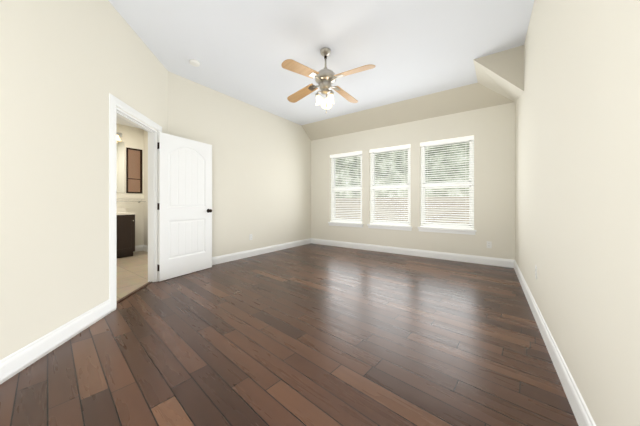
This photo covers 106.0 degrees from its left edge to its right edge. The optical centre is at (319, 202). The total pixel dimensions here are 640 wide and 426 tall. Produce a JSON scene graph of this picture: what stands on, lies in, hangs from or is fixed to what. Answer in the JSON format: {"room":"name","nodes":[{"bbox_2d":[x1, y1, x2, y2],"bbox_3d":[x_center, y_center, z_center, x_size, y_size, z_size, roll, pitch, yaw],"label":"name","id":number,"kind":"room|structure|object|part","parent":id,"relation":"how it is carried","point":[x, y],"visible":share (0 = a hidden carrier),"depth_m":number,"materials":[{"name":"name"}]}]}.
{"room":"empty bedroom","nodes":[
{"label":"empty bedroom","id":0,"kind":"room"},
{"bbox_2d":[0,0,167,359],"bbox_3d":[-2.016,0.050,2.064,2.220,4.050,2.220,0,0,35],"label":"wall","id":1,"kind":"structure","parent":0,"point":[67,67],"depth_m":1.82,"materials":[{"name":"white paint"}]},
{"bbox_2d":[109,93,161,311],"bbox_3d":[-2.212,-0.001,2.873,0.158,2.151,1.062,0,0,-10],"label":"door frame","id":2,"kind":"structure","parent":1,"relation":"attached to","point":[152,205],"depth_m":2.69,"materials":[{"name":"white wood"}]},
{"bbox_2d":[157,132,211,280],"bbox_3d":[-2.009,0.050,3.654,0.178,2.035,0.838,0,0,28],"label":"bedroom door","id":3,"kind":"structure","parent":1,"relation":"in","point":[185,204],"depth_m":3.59,"materials":[{"name":"white wood"}]},
{"bbox_3d":[-2.018,0.052,3.637,0.177,1.760,0.800,0,0,28],"label":"bedroom door hardware","id":4,"kind":"part","parent":3,"relation":"part of","materials":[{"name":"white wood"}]},
{"bbox_2d":[0,238,595,425],"bbox_3d":[-0.138,1.008,2.874,4.337,0.135,5.720,0,0,35],"label":"baseboard","id":5,"kind":"structure","parent":1,"relation":"attached to","point":[16,362],"depth_m":1.97,"materials":[{"name":"white wood"}]},
{"bbox_2d":[117,116,140,128],"bbox_3d":[-3.007,-1.665,3.447,3.900,0.001,2.120,0,0,36],"label":"ceiling","id":6,"kind":"structure","parent":0,"point":[121,121],"depth_m":4.99,"materials":[{"name":"white paint"}]},
{"bbox_2d":[117,124,147,245],"bbox_3d":[-3.048,0.205,3.476,4.000,3.740,2.120,0,0,35],"label":"wall","id":7,"kind":"structure","parent":0,"point":[134,137],"depth_m":5.33,"materials":[{"name":"white paint"}]},
{"bbox_2d":[117,132,121,140],"bbox_3d":[-4.357,-1.380,4.748,0.190,0.190,0.770,0,0,35],"label":"sconce","id":8,"kind":"object","parent":7,"relation":"attached to","point":[119,135],"visible":0.19,"depth_m":4.96,"materials":[{"name":"white glass"}]},
{"bbox_2d":[117,141,123,192],"bbox_3d":[-4.479,-0.755,4.734,0.007,1.080,1.025,0,0,35],"label":"bathroom mirror","id":9,"kind":"object","parent":7,"relation":"attached to","point":[120,167],"visible":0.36,"depth_m":5.09,"materials":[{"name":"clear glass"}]},
{"bbox_2d":[117,199,145,202],"bbox_3d":[-4.138,-0.048,5.015,0.236,0.089,0.800,0,0,35],"label":"towel rail","id":10,"kind":"object","parent":7,"relation":"attached to","point":[132,201],"visible":0.48,"depth_m":5.09,"materials":[{"name":"silver metal"}]},
{"bbox_2d":[126,147,141,192],"bbox_3d":[-4.069,-0.705,5.292,0.088,0.980,0.290,0,0,35],"label":"frame","id":11,"kind":"object","parent":7,"relation":"attached to","point":[127,170],"visible":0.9,"depth_m":5.28,"materials":[{"name":"brown wood"}]},
{"bbox_2d":[128,149,139,191],"bbox_3d":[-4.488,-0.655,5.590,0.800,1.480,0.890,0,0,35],"label":"mirror","id":12,"kind":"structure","parent":7,"relation":"attached to","point":[134,183],"depth_m":6.05,"materials":[{"name":"brown glass"}]},
{"bbox_2d":[135,245,147,251],"bbox_3d":[-3.172,1.008,4.410,2.512,0.135,0.743,0,0,35],"label":"baseboard","id":13,"kind":"structure","parent":7,"relation":"attached to","point":[141,248],"depth_m":5.35,"materials":[{"name":"white"}]},
{"bbox_2d":[168,71,310,256],"bbox_3d":[-1.259,-0.450,5.037,0.001,3.050,3.500,0,0,36],"label":"wall","id":14,"kind":"structure","parent":0,"point":[261,176],"depth_m":4.76,"materials":[{"name":"white paint"}]},
{"bbox_2d":[0,243,577,425],"bbox_3d":[-0.132,1.075,2.883,4.537,0.001,5.940,0,0,36],"label":"floor","id":15,"kind":"structure","parent":0,"point":[311,334],"depth_m":1.71,"materials":[{"name":"brown wood"}]},
{"bbox_2d":[117,281,151,303],"bbox_3d":[-2.232,1.071,2.870,0.040,0.008,0.840,0,0,-10],"label":"trim","id":16,"kind":"structure","parent":15,"relation":"on","point":[131,293],"depth_m":2.87,"materials":[{"name":"brown wood"}]},
{"bbox_2d":[108,0,533,140],"bbox_3d":[-0.138,-1.685,2.874,4.337,0.580,5.720,0,0,35],"label":"ceiling","id":17,"kind":"structure","parent":0,"point":[421,55],"depth_m":3.10,"materials":[{"name":"white paint"}]},
{"bbox_2d":[189,59,199,66],"bbox_3d":[-1.755,-1.956,3.377,0.136,0.038,0.136,0,0,35],"label":"smoke detector","id":18,"kind":"object","parent":17,"relation":"attached to","point":[194,62],"visible":1,"depth_m":3.35,"materials":[{"name":"white plastic"}]},
{"bbox_2d":[281,47,375,112],"bbox_3d":[0.071,-1.582,3.131,1.050,0.785,1.050,0,0,-4],"label":"ceiling fan","id":19,"kind":"object","parent":17,"relation":"hanging from","point":[325,78],"visible":1,"depth_m":3.06,"materials":[{"name":"brown wood"}]},
{"bbox_2d":[311,102,514,259],"bbox_3d":[1.525,-0.297,5.272,4.260,2.745,0.115,0,0,35],"label":"wall","id":20,"kind":"structure","parent":0,"point":[491,129],"depth_m":4.63,"materials":[{"name":"white paint"}]},
{"bbox_2d":[328,140,475,234],"bbox_3d":[1.537,-0.323,5.260,3.156,1.785,0.180,0,0,35],"label":"window frame","id":21,"kind":"structure","parent":20,"relation":"attached to","point":[437,230],"depth_m":5.03,"materials":[{"name":"white wood"}]},
{"bbox_2d":[337,144,468,222],"bbox_3d":[1.572,-0.365,5.309,2.986,1.600,0.001,0,0,36],"label":"window","id":22,"kind":"structure","parent":20,"relation":"in","point":[404,182],"depth_m":5.19,"materials":[{"name":"clear glass"}]},
{"bbox_2d":[330,151,361,223],"bbox_3d":[0.636,-0.368,5.876,0.857,1.690,0.074,0,0,35],"label":"window blinds","id":23,"kind":"object","parent":22,"relation":"attached to","point":[357,152],"depth_m":5.87,"materials":[{"name":"white plastic"}]},
{"bbox_2d":[369,144,410,225],"bbox_3d":[1.515,-0.368,5.249,0.903,1.690,0.074,0,0,35],"label":"window blinds","id":24,"kind":"object","parent":22,"relation":"attached to","point":[389,217],"depth_m":5.23,"materials":[{"name":"white plastic"}]},
{"bbox_2d":[420,135,473,229],"bbox_3d":[2.407,-0.368,4.613,0.900,1.690,0.074,0,0,35],"label":"window blinds","id":25,"kind":"object","parent":22,"relation":"attached to","point":[427,213],"depth_m":4.60,"materials":[{"name":"white plastic"}]},
{"bbox_2d":[487,241,491,247],"bbox_3d":[2.938,0.725,4.188,0.072,0.116,0.008,0,0,35],"label":"electrical outlet","id":26,"kind":"object","parent":20,"relation":"attached to","point":[489,244],"visible":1,"depth_m":4.18,"materials":[{"name":"white plastic"}]},
{"bbox_2d":[474,45,523,90],"bbox_3d":[2.329,-1.685,3.166,0.536,0.580,0.001,0,0,36],"label":"wall","id":27,"kind":"structure","parent":0,"point":[508,65],"depth_m":3.09,"materials":[{"name":"beige paint"}]},
{"bbox_2d":[515,0,639,425],"bbox_3d":[1.596,-0.450,1.637,0.077,3.050,5.720,0,0,35],"label":"wall","id":28,"kind":"structure","parent":0,"point":[577,172],"depth_m":1.12,"materials":[{"name":"white paint"}]},
{"label":"outside","id":29,"kind":"structure","parent":0,"visible":0},
{"bbox_2d":[335,142,468,223],"bbox_3d":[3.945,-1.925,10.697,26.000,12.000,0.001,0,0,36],"label":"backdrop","id":30,"kind":"structure","parent":29,"point":[404,159],"depth_m":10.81,"materials":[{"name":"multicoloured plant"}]},
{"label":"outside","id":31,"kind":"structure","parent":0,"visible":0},
{"bbox_2d":[117,251,147,300],"bbox_3d":[-2.967,1.075,3.418,4.199,0.001,2.320,0,0,36],"label":"floor","id":32,"kind":"structure","parent":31,"point":[132,273],"depth_m":3.68,"materials":[{"name":"beige tile"}]},
{"bbox_2d":[117,207,135,257],"bbox_3d":[-4.240,0.545,4.560,0.589,1.059,1.080,0,0,35],"label":"vanity cabinet","id":33,"kind":"object","parent":32,"relation":"on","point":[125,234],"visible":0.12,"depth_m":4.73,"materials":[{"name":"black wood"}]}
]}

